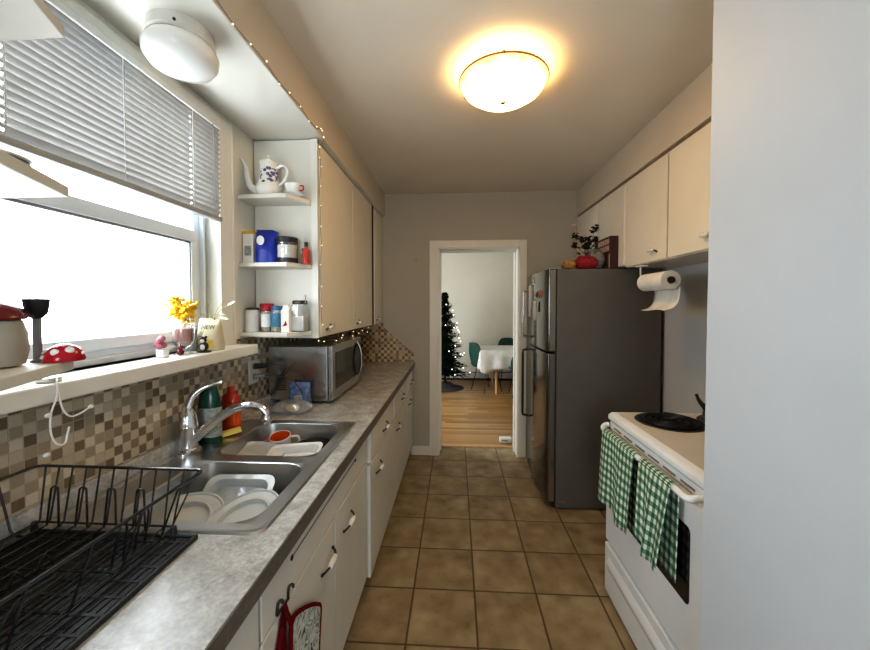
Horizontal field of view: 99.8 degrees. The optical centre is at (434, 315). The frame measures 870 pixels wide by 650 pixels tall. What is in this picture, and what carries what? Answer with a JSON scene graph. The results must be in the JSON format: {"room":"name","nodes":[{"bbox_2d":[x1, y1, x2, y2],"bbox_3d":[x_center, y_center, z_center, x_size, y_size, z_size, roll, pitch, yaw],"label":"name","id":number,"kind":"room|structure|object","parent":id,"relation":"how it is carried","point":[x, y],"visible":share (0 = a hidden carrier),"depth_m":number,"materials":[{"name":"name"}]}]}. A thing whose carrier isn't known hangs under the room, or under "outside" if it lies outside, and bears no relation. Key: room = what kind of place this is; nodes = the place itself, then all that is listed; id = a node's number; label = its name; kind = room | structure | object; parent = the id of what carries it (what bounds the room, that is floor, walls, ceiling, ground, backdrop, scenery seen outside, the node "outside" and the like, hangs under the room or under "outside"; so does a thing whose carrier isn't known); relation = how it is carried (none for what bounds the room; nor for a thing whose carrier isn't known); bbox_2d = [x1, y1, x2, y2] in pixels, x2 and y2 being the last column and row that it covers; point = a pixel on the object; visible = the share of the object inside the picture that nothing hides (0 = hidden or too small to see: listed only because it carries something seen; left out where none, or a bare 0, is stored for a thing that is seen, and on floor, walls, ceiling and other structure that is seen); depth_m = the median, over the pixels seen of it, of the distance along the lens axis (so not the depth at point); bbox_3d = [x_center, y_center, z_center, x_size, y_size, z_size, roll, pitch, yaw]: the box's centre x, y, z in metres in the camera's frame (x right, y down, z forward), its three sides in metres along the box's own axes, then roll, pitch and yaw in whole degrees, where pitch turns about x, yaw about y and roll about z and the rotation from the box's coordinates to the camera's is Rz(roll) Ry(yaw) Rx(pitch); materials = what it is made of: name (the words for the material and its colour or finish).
{"room":"kitchen","nodes":[
{"label":"kitchen","id":0,"kind":"room"},
{"bbox_2d":[65,0,255,372],"bbox_3d":[-1.107,0.166,1.235,0.150,2.640,5.530,0,2,3],"label":"wall","id":1,"kind":"structure","parent":0,"point":[243,144],"depth_m":1.85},
{"bbox_2d":[0,0,257,414],"bbox_3d":[-1.036,-0.351,1.229,0.260,1.107,1.155,0,2,3],"label":"window","id":2,"kind":"structure","parent":1,"relation":"in","point":[172,238],"depth_m":1.41,"materials":[{"name":"plastic"}]},
{"bbox_2d":[35,375,62,383],"bbox_3d":[-0.960,0.158,0.911,0.048,0.014,0.048,0,2,3],"label":"lid","id":3,"kind":"object","parent":2,"relation":"on","point":[51,379],"visible":0.7,"depth_m":0.90,"materials":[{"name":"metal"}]},
{"bbox_2d":[43,378,93,457],"bbox_3d":[-0.919,0.241,0.906,0.046,0.173,0.126,0,2,3],"label":"cable","id":4,"kind":"object","parent":2,"relation":"hanging from","point":[58,396],"visible":1,"depth_m":0.89,"materials":[{"name":"white plastic"}]},
{"bbox_2d":[0,0,222,221],"bbox_3d":[-1.016,-0.640,1.221,0.045,0.442,0.917,0,2,3],"label":"blind","id":5,"kind":"object","parent":2,"relation":"attached to","point":[79,102],"visible":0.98,"depth_m":1.13,"materials":[{"name":"white plastic"}]},
{"bbox_2d":[154,336,168,357],"bbox_3d":[-1.000,0.113,1.337,0.038,0.080,0.043,0,2,3],"label":"figurine","id":6,"kind":"object","parent":2,"relation":"on","point":[159,343],"visible":1,"depth_m":1.32,"materials":[{"name":"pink ceramic"}]},
{"bbox_2d":[164,296,198,351],"bbox_3d":[-1.019,0.034,1.486,0.095,0.230,0.122,0,2,3],"label":"flower vase","id":7,"kind":"object","parent":2,"relation":"on","point":[179,311],"visible":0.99,"depth_m":1.47,"materials":[{"name":"yellow plant"}]},
{"bbox_2d":[196,336,210,352],"bbox_3d":[-0.938,0.115,1.484,0.060,0.067,0.047,0,2,3],"label":"figurine","id":8,"kind":"object","parent":2,"relation":"on","point":[203,346],"visible":1,"depth_m":1.47,"materials":[{"name":"black ceramic"}]},
{"bbox_2d":[197,301,235,350],"bbox_3d":[-0.920,0.041,1.566,0.187,0.211,0.076,0,2,3],"label":"bag","id":9,"kind":"object","parent":2,"relation":"on","point":[213,329],"visible":0.92,"depth_m":1.55,"materials":[{"name":"beige"}]},
{"bbox_2d":[0,331,347,520],"bbox_3d":[-1.036,0.319,1.110,0.006,0.360,5.280,0,2,3],"label":"backsplash","id":10,"kind":"structure","parent":1,"relation":"attached to","point":[124,423],"depth_m":1.14,"materials":[{"name":"tile"}]},
{"bbox_2d":[82,0,383,215],"bbox_3d":[-0.849,-0.929,1.064,0.382,0.002,5.280,0,2,3],"label":"soffit","id":11,"kind":"structure","parent":1,"relation":"attached to","point":[244,91],"depth_m":1.47,"materials":[{"name":"paint"}]},
{"bbox_2d":[139,8,219,83],"bbox_3d":[-0.832,-0.865,1.200,0.216,0.137,0.216,0,2,3],"label":"ceiling light","id":12,"kind":"object","parent":11,"relation":"attached to","point":[173,42],"visible":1,"depth_m":1.14,"materials":[{"name":"white glass"}]},
{"bbox_2d":[248,359,258,384],"bbox_3d":[-0.981,0.302,1.980,0.006,0.125,0.095,0,2,3],"label":"wall outlet","id":13,"kind":"object","parent":1,"relation":"attached to","point":[251,367],"visible":0.9,"depth_m":1.97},
{"bbox_2d":[254,363,286,395],"bbox_3d":[-0.927,0.360,2.059,0.166,0.207,0.105,-1,2,-32],"label":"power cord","id":14,"kind":"object","parent":13,"relation":"attached to","point":[257,365],"visible":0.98,"depth_m":2.01,"materials":[{"name":"black plastic"}]},
{"bbox_2d":[254,374,302,395],"bbox_3d":[-0.860,0.411,2.028,0.251,0.193,0.027,-1,2,-20],"label":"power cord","id":15,"kind":"object","parent":13,"relation":"attached to","point":[256,376],"visible":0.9,"depth_m":2.01,"materials":[{"name":"black plastic"}]},
{"bbox_2d":[213,0,384,215],"bbox_3d":[-0.847,-1.040,1.061,0.385,0.220,5.280,0,2,3],"label":"soffit","id":16,"kind":"structure","parent":1,"relation":"attached to","point":[251,18],"depth_m":1.61,"materials":[{"name":"paint"}]},
{"bbox_2d":[217,0,312,123],"bbox_3d":[-0.638,-0.934,1.439,0.032,0.025,0.717,0,2,3],"label":"string lights","id":17,"kind":"object","parent":16,"relation":"attached to","point":[309,121],"depth_m":1.32},
{"bbox_2d":[254,139,371,337],"bbox_3d":[-0.753,-0.430,2.612,0.387,1.067,1.277,0,2,3],"label":"upper cabinet","id":18,"kind":"object","parent":1,"relation":"attached to","point":[344,214],"depth_m":2.01,"materials":[{"name":"beige paint"}]},
{"bbox_2d":[238,193,310,206],"bbox_3d":[-0.831,-0.602,1.902,0.321,0.021,0.162,0,2,3],"label":"corner shelf","id":19,"kind":"object","parent":18,"relation":"attached to","point":[272,199],"visible":1,"depth_m":1.88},
{"bbox_2d":[240,155,287,193],"bbox_3d":[-0.879,-0.720,1.886,0.226,0.217,0.130,-1,2,-23],"label":"coffee pot","id":20,"kind":"object","parent":19,"relation":"on","point":[268,182],"visible":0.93,"depth_m":1.86,"materials":[{"name":"ceramic"}]},
{"bbox_2d":[282,182,303,196],"bbox_3d":[-0.729,-0.643,1.885,0.108,0.062,0.107,-1,2,-38],"label":"teacup","id":21,"kind":"object","parent":19,"relation":"on","point":[291,188],"visible":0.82,"depth_m":1.85,"materials":[{"name":"white ceramic"}]},
{"bbox_2d":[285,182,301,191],"bbox_3d":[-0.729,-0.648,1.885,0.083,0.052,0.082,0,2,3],"label":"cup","id":22,"kind":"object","parent":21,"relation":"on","point":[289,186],"depth_m":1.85,"materials":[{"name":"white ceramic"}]},
{"bbox_2d":[239,262,311,269],"bbox_3d":[-0.831,-0.260,1.912,0.321,0.021,0.162,0,2,3],"label":"corner shelf","id":23,"kind":"object","parent":18,"relation":"attached to","point":[255,265],"visible":1,"depth_m":1.85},
{"bbox_2d":[242,231,256,262],"bbox_3d":[-0.960,-0.353,1.920,0.056,0.165,0.082,0,2,3],"label":"carton","id":24,"kind":"object","parent":23,"relation":"on","point":[249,237],"visible":0.62,"depth_m":1.88,"materials":[{"name":"cardboard"}]},
{"bbox_2d":[244,246,250,255],"bbox_3d":[-0.962,-0.335,1.881,0.035,0.050,0.001,0,2,3],"label":"print","id":25,"kind":"object","parent":24,"relation":"attached to","point":[247,249],"depth_m":1.88},
{"bbox_2d":[255,229,278,261],"bbox_3d":[-0.873,-0.359,1.910,0.118,0.178,0.099,0,2,3],"label":"bag","id":26,"kind":"object","parent":23,"relation":"on","point":[266,245],"visible":0.83,"depth_m":1.87,"materials":[{"name":"blue plastic"}]},
{"bbox_2d":[276,236,297,262],"bbox_3d":[-0.770,-0.338,1.910,0.109,0.135,0.108,0,2,3],"label":"glass jar","id":27,"kind":"object","parent":23,"relation":"on","point":[287,247],"visible":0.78,"depth_m":1.87,"materials":[{"name":"black glass"}]},
{"bbox_2d":[302,242,309,263],"bbox_3d":[-0.672,-0.328,1.910,0.036,0.115,0.036,0,2,3],"label":"sauce bottle","id":28,"kind":"object","parent":23,"relation":"on","point":[306,253],"visible":1,"depth_m":1.90,"materials":[{"name":"red plastic"}]},
{"bbox_2d":[240,331,311,336],"bbox_3d":[-0.831,0.094,1.922,0.321,0.021,0.162,0,2,3],"label":"corner shelf","id":29,"kind":"object","parent":18,"relation":"attached to","point":[268,333],"visible":0.88,"depth_m":1.86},
{"bbox_2d":[245,308,259,331],"bbox_3d":[-0.958,0.021,1.921,0.068,0.125,0.067,0,2,3],"label":"canister","id":30,"kind":"object","parent":29,"relation":"on","point":[252,315],"visible":1,"depth_m":1.89,"materials":[{"name":"white ceramic"}]},
{"bbox_2d":[261,307,270,331],"bbox_3d":[-0.878,0.019,1.904,0.051,0.130,0.050,0,2,3],"label":"spice jar","id":31,"kind":"object","parent":29,"relation":"on","point":[265,318],"visible":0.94,"depth_m":1.89,"materials":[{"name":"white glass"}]},
{"bbox_2d":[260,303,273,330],"bbox_3d":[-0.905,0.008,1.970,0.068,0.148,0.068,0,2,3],"label":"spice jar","id":32,"kind":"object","parent":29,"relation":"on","point":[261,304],"visible":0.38,"depth_m":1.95,"materials":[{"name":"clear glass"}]},
{"bbox_2d":[271,306,282,331],"bbox_3d":[-0.822,0.016,1.903,0.061,0.135,0.060,0,2,3],"label":"spice jar","id":33,"kind":"object","parent":29,"relation":"on","point":[275,317],"visible":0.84,"depth_m":1.88,"materials":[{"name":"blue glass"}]},
{"bbox_2d":[281,305,291,331],"bbox_3d":[-0.766,0.014,1.887,0.042,0.140,0.038,0,2,3],"label":"carton","id":34,"kind":"object","parent":29,"relation":"on","point":[286,312],"visible":0.98,"depth_m":1.87,"materials":[{"name":"cardboard"}]},
{"bbox_2d":[290,295,309,331],"bbox_3d":[-0.708,-0.013,1.929,0.087,0.193,0.080,0,2,3],"label":"jar","id":35,"kind":"object","parent":29,"relation":"on","point":[299,322],"visible":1,"depth_m":1.90,"materials":[{"name":"clear glass"}]},
{"bbox_2d":[371,205,381,324],"bbox_3d":[-0.704,-0.454,3.481,0.387,1.067,0.462,0,2,3],"label":"upper cabinet","id":36,"kind":"object","parent":1,"relation":"attached to","point":[377,219],"depth_m":3.42,"materials":[{"name":"beige paint"}]},
{"bbox_2d":[156,349,168,357],"bbox_3d":[-0.996,0.138,1.338,0.030,0.030,0.030,0,2,3],"label":"pot","id":37,"kind":"object","parent":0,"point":[160,353],"depth_m":1.32,"materials":[{"name":"white ceramic"}]},
{"bbox_2d":[441,252,513,370],"bbox_3d":[0.728,-0.010,7.524,5.800,2.640,0.100,0,2,3],"label":"wall","id":38,"kind":"structure","parent":0,"point":[479,287],"depth_m":7.46,"materials":[{"name":"paint"}]},
{"bbox_2d":[441,370,512,380],"bbox_3d":[0.923,1.220,7.464,4.200,0.185,0.063,0,2,3],"label":"baseboard","id":39,"kind":"structure","parent":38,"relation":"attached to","point":[506,375],"depth_m":7.44,"materials":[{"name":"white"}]},
{"bbox_2d":[381,191,578,456],"bbox_3d":[0.515,0.094,3.786,5.800,2.640,0.250,0,2,3],"label":"wall","id":40,"kind":"structure","parent":0,"point":[544,219],"depth_m":3.66,"materials":[{"name":"paint"}]},
{"bbox_2d":[348,323,413,361],"bbox_3d":[-0.550,0.269,3.723,0.669,0.395,0.006,0,2,3],"label":"trim","id":41,"kind":"structure","parent":40,"relation":"attached to","point":[377,344],"depth_m":3.72,"materials":[{"name":"tile"}]},
{"bbox_2d":[411,446,429,454],"bbox_3d":[-0.148,1.371,3.727,0.187,0.090,0.014,0,2,3],"label":"baseboard","id":42,"kind":"structure","parent":40,"relation":"attached to","point":[415,450],"depth_m":3.72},
{"bbox_2d":[429,240,526,457],"bbox_3d":[0.434,0.330,3.799,0.963,2.168,0.297,0,2,3],"label":"door frame","id":43,"kind":"structure","parent":40,"relation":"in","point":[519,247],"depth_m":3.66,"materials":[{"name":"white wood"}]},
{"bbox_2d":[261,0,713,193],"bbox_3d":[0.291,-1.192,1.117,2.950,0.080,5.530,0,2,3],"label":"ceiling","id":44,"kind":"structure","parent":0,"point":[389,72],"depth_m":1.79,"materials":[{"name":"paint"}]},
{"bbox_2d":[459,49,549,111],"bbox_3d":[0.327,-1.091,1.751,0.426,0.156,0.433,0,2,3],"label":"ceiling light","id":45,"kind":"object","parent":44,"relation":"attached to","point":[504,80],"visible":1,"depth_m":1.65,"materials":[{"name":"white glass"}]},
{"bbox_2d":[343,380,636,649],"bbox_3d":[0.470,1.476,3.021,5.800,0.080,9.200,0,2,3],"label":"floor","id":46,"kind":"structure","parent":0,"point":[472,555],"depth_m":2.19,"materials":[{"name":"tile"}]},
{"bbox_2d":[225,601,258,649],"bbox_3d":[-0.749,1.061,0.170,0.677,0.910,1.395,0,2,3],"label":"base cabinet","id":47,"kind":"object","parent":46,"relation":"on","point":[246,637],"visible":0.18,"depth_m":0.80,"materials":[{"name":"white paint"}]},
{"bbox_2d":[0,361,414,649],"bbox_3d":[-0.676,0.528,1.393,0.682,0.098,4.674,0,2,3],"label":"countertop","id":48,"kind":"structure","parent":47,"relation":"on","point":[202,598],"depth_m":0.84,"materials":[{"name":"grey laminate"}]},
{"bbox_2d":[0,529,197,649],"bbox_3d":[-0.814,0.549,0.576,0.432,0.011,0.666,0,2,3],"label":"drying mat","id":49,"kind":"object","parent":48,"relation":"on","point":[83,621],"visible":0.79,"depth_m":0.75,"materials":[{"name":"black rubber"}]},
{"bbox_2d":[0,464,202,649],"bbox_3d":[-0.830,0.470,0.629,0.460,0.147,0.643,0,2,3],"label":"dish rack","id":50,"kind":"object","parent":49,"relation":"on","point":[136,523],"visible":1,"depth_m":0.82,"materials":[{"name":"black metal"}]},
{"bbox_2d":[53,420,355,535],"bbox_3d":[-0.686,0.589,1.362,0.567,0.126,0.883,0,2,3],"label":"sink","id":51,"kind":"object","parent":48,"relation":"in","point":[290,473],"visible":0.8,"depth_m":1.30,"materials":[{"name":"metal"}]},
{"bbox_2d":[163,492,223,521],"bbox_3d":[-0.788,0.634,1.125,0.242,0.066,0.241,-2,2,-44],"label":"plate","id":52,"kind":"object","parent":51,"relation":"in","point":[198,506],"visible":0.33,"depth_m":1.19,"materials":[{"name":"white ceramic"}]},
{"bbox_2d":[197,386,222,443],"bbox_3d":[-0.938,0.407,1.525,0.096,0.242,0.071,0,2,3],"label":"soap bottle","id":53,"kind":"object","parent":51,"relation":"on","point":[209,401],"visible":0.69,"depth_m":1.50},
{"bbox_2d":[221,386,240,430],"bbox_3d":[-0.927,0.423,1.667,0.090,0.202,0.056,0,2,3],"label":"soap bottle","id":54,"kind":"object","parent":51,"relation":"on","point":[230,398],"visible":0.73,"depth_m":1.65,"materials":[{"name":"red plastic"}]},
{"bbox_2d":[222,426,241,437],"bbox_3d":[-0.899,0.507,1.582,0.111,0.034,0.032,-1,2,-35],"label":"sponge","id":55,"kind":"object","parent":51,"relation":"on","point":[235,430],"visible":0.56,"depth_m":1.58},
{"bbox_2d":[202,474,274,503],"bbox_3d":[-0.676,0.614,1.239,0.236,0.099,0.126,0,2,0],"label":"glass dish","id":56,"kind":"object","parent":51,"relation":"in","point":[226,486],"visible":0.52,"depth_m":1.29,"materials":[{"name":"glass"}]},
{"bbox_2d":[205,489,278,522],"bbox_3d":[-0.592,0.619,1.117,0.228,0.079,0.219,1,2,35],"label":"plate","id":57,"kind":"object","parent":51,"relation":"in","point":[250,504],"visible":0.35,"depth_m":1.18,"materials":[{"name":"white ceramic"}]},
{"bbox_2d":[237,441,284,455],"bbox_3d":[-0.769,0.584,1.536,0.267,0.050,0.196,0,2,-9],"label":"lid","id":58,"kind":"object","parent":51,"relation":"in","point":[261,448],"visible":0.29,"depth_m":1.59,"materials":[{"name":"plastic"}]},
{"bbox_2d":[269,430,300,444],"bbox_3d":[-0.700,0.594,1.686,0.097,0.117,0.123,1,2,34],"label":"mug","id":59,"kind":"object","parent":51,"relation":"in","point":[279,437],"visible":0.52,"depth_m":1.70,"materials":[{"name":"white ceramic"}]},
{"bbox_2d":[266,442,322,455],"bbox_3d":[-0.583,0.580,1.508,0.217,0.064,0.149,0,2,-4],"label":"serving dish","id":60,"kind":"object","parent":51,"relation":"in","point":[308,448],"visible":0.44,"depth_m":1.56,"materials":[{"name":"white ceramic"}]},
{"bbox_2d":[297,437,329,449],"bbox_3d":[-0.553,0.611,1.653,0.184,0.060,0.184,0,2,3],"label":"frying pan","id":61,"kind":"object","parent":51,"relation":"in","point":[324,441],"visible":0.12,"depth_m":1.73,"materials":[{"name":"black metal"}]},
{"bbox_2d":[174,380,271,456],"bbox_3d":[-0.820,0.392,1.442,0.353,0.267,0.110,0,2,-9],"label":"faucet","id":62,"kind":"object","parent":48,"relation":"on","point":[190,434],"visible":1,"depth_m":1.41,"materials":[{"name":"silver metal"}]},
{"bbox_2d":[270,399,312,414],"bbox_3d":[-0.766,0.487,1.956,0.200,0.058,0.140,0,2,3],"label":"clamshell","id":63,"kind":"object","parent":48,"relation":"on","point":[292,408],"visible":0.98,"depth_m":1.97,"materials":[{"name":"clear plastic"}]},
{"bbox_2d":[288,382,310,406],"bbox_3d":[-0.769,0.445,2.077,0.128,0.135,0.058,0,2,3],"label":"coffee bag","id":64,"kind":"object","parent":48,"relation":"on","point":[294,392],"visible":0.7,"depth_m":2.06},
{"bbox_2d":[268,337,362,402],"bbox_3d":[-0.741,0.333,2.428,0.426,0.338,0.636,0,2,3],"label":"microwave","id":65,"kind":"object","parent":48,"relation":"on","point":[331,368],"visible":0.97,"depth_m":2.12,"materials":[{"name":"silver metal"}]},
{"bbox_2d":[258,440,366,649],"bbox_3d":[-0.680,1.027,1.373,0.677,0.910,1.011,0,2,3],"label":"base cabinet","id":66,"kind":"object","parent":46,"relation":"on","point":[326,565],"visible":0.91,"depth_m":1.32,"materials":[{"name":"white paint"}]},
{"bbox_2d":[275,583,294,616],"bbox_3d":[-0.390,0.740,0.954,0.019,0.045,0.078,0,2,3],"label":"hook","id":67,"kind":"object","parent":66,"relation":"attached to","point":[278,611],"visible":1,"depth_m":0.94,"materials":[{"name":"black metal"}]},
{"bbox_2d":[276,610,286,649],"bbox_3d":[-0.394,0.918,0.900,0.013,0.315,0.150,0,2,3],"label":"oven mitt","id":68,"kind":"object","parent":67,"relation":"hanging from","point":[281,644],"visible":1,"depth_m":0.94,"materials":[{"name":"red fabric"}]},
{"bbox_2d":[283,602,321,649],"bbox_3d":[-0.381,0.958,1.071,0.013,0.422,0.251,0,2,3],"label":"pot holder","id":69,"kind":"object","parent":67,"relation":"hanging from","point":[304,624],"visible":1,"depth_m":1.07,"materials":[{"name":"fabric"}]},
{"bbox_2d":[365,398,393,577],"bbox_3d":[-0.622,1.003,2.238,0.695,0.910,0.720,0,2,3],"label":"base cabinet","id":70,"kind":"object","parent":46,"relation":"on","point":[379,463],"visible":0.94,"depth_m":2.06,"materials":[{"name":"white paint"}]},
{"bbox_2d":[393,377,407,501],"bbox_3d":[-0.580,0.982,2.974,0.695,0.910,0.745,0,2,3],"label":"base cabinet","id":71,"kind":"object","parent":46,"relation":"on","point":[400,421],"visible":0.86,"depth_m":2.87,"materials":[{"name":"white paint"}]},
{"bbox_2d":[407,370,413,456],"bbox_3d":[-0.548,0.967,3.535,0.695,0.910,0.370,0,2,3],"label":"base cabinet","id":72,"kind":"object","parent":46,"relation":"on","point":[410,377],"visible":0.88,"depth_m":3.51,"materials":[{"name":"white paint"}]},
{"bbox_2d":[441,292,469,391],"bbox_3d":[0.167,0.449,6.721,0.917,1.767,0.926,-1,2,-21],"label":"tree","id":73,"kind":"object","parent":46,"relation":"on","point":[448,362],"visible":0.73,"depth_m":6.63,"materials":[{"name":"green plant"}]},
{"bbox_2d":[469,342,501,393],"bbox_3d":[0.879,0.902,6.513,0.539,0.876,0.466,-1,2,-28],"label":"dining chair","id":74,"kind":"object","parent":46,"relation":"on","point":[474,348],"visible":0.5,"depth_m":6.41,"materials":[{"name":"plastic"}]},
{"bbox_2d":[491,370,497,393],"bbox_3d":[1.359,0.959,6.593,1.130,0.755,0.780,0,2,3],"label":"dining table","id":75,"kind":"object","parent":46,"relation":"on","point":[496,371],"visible":0.27,"depth_m":6.28,"materials":[{"name":"brown wood"}]},
{"bbox_2d":[476,345,512,373],"bbox_3d":[1.360,0.775,6.587,1.226,0.398,0.877,0,2,3],"label":"tablecloth","id":76,"kind":"object","parent":75,"relation":"on","point":[491,358],"visible":0.51,"depth_m":6.20,"materials":[{"name":"white fabric"}]},
{"bbox_2d":[498,338,512,385],"bbox_3d":[1.435,0.885,7.125,0.466,0.876,0.539,0,2,3],"label":"dining chair","id":77,"kind":"object","parent":46,"relation":"on","point":[503,341],"visible":0.16,"depth_m":7.32,"materials":[{"name":"plastic"}]},
{"bbox_2d":[499,436,511,442],"bbox_3d":[0.785,1.382,4.081,0.130,0.050,0.082,0,2,3],"label":"cable box","id":78,"kind":"object","parent":46,"relation":"on","point":[503,439],"visible":1,"depth_m":4.05,"materials":[{"name":"white plastic"}]},
{"bbox_2d":[521,267,661,508],"bbox_3d":[1.221,0.535,3.051,0.877,1.799,0.741,0,2,3],"label":"refrigerator","id":79,"kind":"object","parent":46,"relation":"on","point":[594,353],"depth_m":2.69,"materials":[{"name":"silver metal"}]},
{"bbox_2d":[561,259,575,268],"bbox_3d":[0.998,-0.384,2.738,0.090,0.080,0.090,0,2,3],"label":"pumpkin","id":80,"kind":"object","parent":79,"relation":"on","point":[567,264],"visible":0.84,"depth_m":2.70,"materials":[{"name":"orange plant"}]},
{"bbox_2d":[571,222,598,255],"bbox_3d":[1.284,-0.568,3.048,0.302,0.431,0.148,0,2,3],"label":"bouquet","id":81,"kind":"object","parent":79,"relation":"on","point":[586,245],"visible":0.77,"depth_m":3.04,"materials":[{"name":"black plant"}]},
{"bbox_2d":[574,254,597,268],"bbox_3d":[1.122,-0.402,2.731,0.160,0.117,0.100,0,2,3],"label":"pumpkin","id":82,"kind":"object","parent":79,"relation":"on","point":[587,261],"visible":0.86,"depth_m":2.69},
{"bbox_2d":[588,248,604,268],"bbox_3d":[1.209,-0.431,2.765,0.110,0.173,0.120,0,2,3],"label":"plastic bag","id":83,"kind":"object","parent":79,"relation":"on","point":[601,257],"visible":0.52,"depth_m":2.75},
{"bbox_2d":[595,236,617,268],"bbox_3d":[1.310,-0.466,2.808,0.061,0.240,0.300,0,2,3],"label":"box","id":84,"kind":"object","parent":79,"relation":"on","point":[608,245],"visible":0.85,"depth_m":2.68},
{"bbox_2d":[600,412,704,649],"bbox_3d":[1.196,0.910,1.521,0.742,1.135,0.770,0,2,3],"label":"stove","id":85,"kind":"object","parent":46,"relation":"on","point":[657,612],"visible":0.31,"depth_m":1.46,"materials":[{"name":"white metal"}]},
{"bbox_2d":[598,427,640,540],"bbox_3d":[0.834,0.753,1.688,0.061,0.380,0.332,0,2,3],"label":"dish towel","id":86,"kind":"object","parent":85,"relation":"hanging from","point":[618,464],"visible":0.96,"depth_m":1.62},
{"bbox_2d":[608,412,704,488],"bbox_3d":[1.224,0.535,1.508,0.685,0.046,0.770,0,2,3],"label":"cooktop","id":87,"kind":"object","parent":85,"relation":"in","point":[676,440],"depth_m":1.56,"materials":[{"name":"metal"}]},
{"bbox_2d":[634,457,679,582],"bbox_3d":[0.816,0.752,1.376,0.061,0.360,0.227,0,2,3],"label":"dish towel","id":88,"kind":"object","parent":85,"relation":"hanging from","point":[657,505],"visible":0.97,"depth_m":1.34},
{"bbox_2d":[637,414,704,430],"bbox_3d":[1.115,0.504,1.739,0.270,0.001,0.270,0,2,3],"label":"burner","id":89,"kind":"object","parent":85,"relation":"on","point":[653,422],"depth_m":1.71,"materials":[{"name":"black metal"}]},
{"bbox_2d":[694,393,704,419],"bbox_3d":[1.349,0.395,1.688,0.189,0.196,0.189,-1,2,-18],"label":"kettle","id":90,"kind":"object","parent":85,"relation":"on","point":[699,400],"visible":0.15,"depth_m":1.72,"materials":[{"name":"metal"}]},
{"bbox_2d":[660,262,707,413],"bbox_3d":[1.703,0.136,2.299,0.100,2.640,2.585,0,2,3],"label":"wall","id":91,"kind":"structure","parent":0,"point":[683,326],"depth_m":2.42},
{"bbox_2d":[577,183,653,268],"bbox_3d":[1.527,-0.658,3.061,0.340,0.585,1.036,0,2,3],"label":"upper cabinet","id":92,"kind":"object","parent":91,"relation":"attached to","point":[609,213],"visible":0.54,"depth_m":2.82,"materials":[{"name":"beige paint"}]},
{"bbox_2d":[626,122,710,267],"bbox_3d":[1.446,-0.618,1.935,0.373,0.603,1.220,0,2,3],"label":"upper cabinet","id":93,"kind":"object","parent":91,"relation":"attached to","point":[668,202],"visible":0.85,"depth_m":2.02,"materials":[{"name":"beige paint"}]},
{"bbox_2d":[579,119,710,215],"bbox_3d":[1.502,-0.941,2.443,0.320,0.015,2.260,0,2,3],"label":"trim","id":94,"kind":"structure","parent":93,"relation":"attached to","point":[709,121],"depth_m":2.21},
{"bbox_2d":[635,265,675,282],"bbox_3d":[1.317,-0.251,2.199,0.050,0.130,0.368,0,2,3],"label":"towel holder","id":95,"kind":"object","parent":93,"relation":"attached to","point":[670,279],"visible":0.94,"depth_m":2.02,"materials":[{"name":"white plastic"}]},
{"bbox_2d":[637,270,680,310],"bbox_3d":[1.316,-0.142,2.166,0.108,0.227,0.272,0,2,3],"label":"paper towel","id":96,"kind":"object","parent":95,"relation":"on","point":[666,297],"visible":0.98,"depth_m":2.11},
{"bbox_2d":[700,0,869,649],"bbox_3d":[1.155,0.209,-0.313,0.898,2.640,2.695,0,2,3],"label":"wall","id":97,"kind":"structure","parent":0,"point":[786,543],"depth_m":0.79,"materials":[{"name":"paint"}]},
{"bbox_2d":[577,64,711,215],"bbox_3d":[1.484,-1.064,2.278,0.338,0.240,2.585,0,2,3],"label":"soffit","id":98,"kind":"structure","parent":97,"relation":"attached to","point":[691,109],"depth_m":2.17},
{"bbox_3d":[-0.902,-0.373,0.026,0.392,1.035,0.970,0,2,3],"label":"upper cabinet","id":99,"kind":"object","parent":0,"visible":0},
{"bbox_2d":[0,0,63,40],"bbox_3d":[-0.853,-0.553,0.616,0.424,0.021,0.221,0,2,3],"label":"corner shelf","id":100,"kind":"object","parent":99,"relation":"attached to","point":[19,19],"visible":1,"depth_m":0.68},
{"bbox_2d":[0,150,68,197],"bbox_3d":[-0.853,-0.243,0.624,0.424,0.021,0.221,0,2,3],"label":"corner shelf","id":101,"kind":"object","parent":99,"relation":"attached to","point":[18,179],"visible":1,"depth_m":0.65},
{"bbox_2d":[0,148,32,166],"bbox_3d":[-0.780,-0.269,0.630,0.120,0.030,0.119,0,2,3],"label":"lidded dish","id":102,"kind":"object","parent":101,"relation":"on","point":[26,160],"visible":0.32,"depth_m":0.64,"materials":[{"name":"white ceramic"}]},
{"bbox_2d":[9,154,30,165],"bbox_3d":[-0.780,-0.265,0.630,0.114,0.022,0.113,0,2,3],"label":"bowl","id":103,"kind":"object","parent":102,"relation":"on","point":[24,159],"depth_m":0.64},
{"bbox_2d":[0,359,73,390],"bbox_3d":[-0.853,0.101,0.634,0.424,0.020,0.221,0,2,3],"label":"corner shelf","id":104,"kind":"object","parent":99,"relation":"attached to","point":[28,372],"visible":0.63,"depth_m":0.62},
{"bbox_2d":[0,302,29,368],"bbox_3d":[-0.775,0.029,0.628,0.107,0.126,0.114,0,2,3],"label":"lidded jar","id":105,"kind":"object","parent":104,"relation":"on","point":[14,334],"visible":1,"depth_m":0.63,"materials":[{"name":"beige ceramic"}]},
{"bbox_2d":[21,299,50,362],"bbox_3d":[-0.767,0.028,0.706,0.039,0.122,0.039,0,2,3],"label":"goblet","id":106,"kind":"object","parent":104,"relation":"on","point":[37,309],"visible":0.9,"depth_m":0.70,"materials":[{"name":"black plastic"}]},
{"bbox_2d":[21,299,50,318],"bbox_3d":[-0.767,-0.013,0.705,0.039,0.040,0.039,0,2,3],"label":"bowl","id":107,"kind":"object","parent":106,"relation":"on","point":[35,308],"depth_m":0.69,"materials":[{"name":"black plastic"}]},
{"bbox_2d":[39,343,85,362],"bbox_3d":[-0.729,0.071,0.719,0.064,0.034,0.064,0,2,3],"label":"timer","id":108,"kind":"object","parent":104,"relation":"on","point":[63,352],"visible":1,"depth_m":0.70,"materials":[{"name":"red plastic"}]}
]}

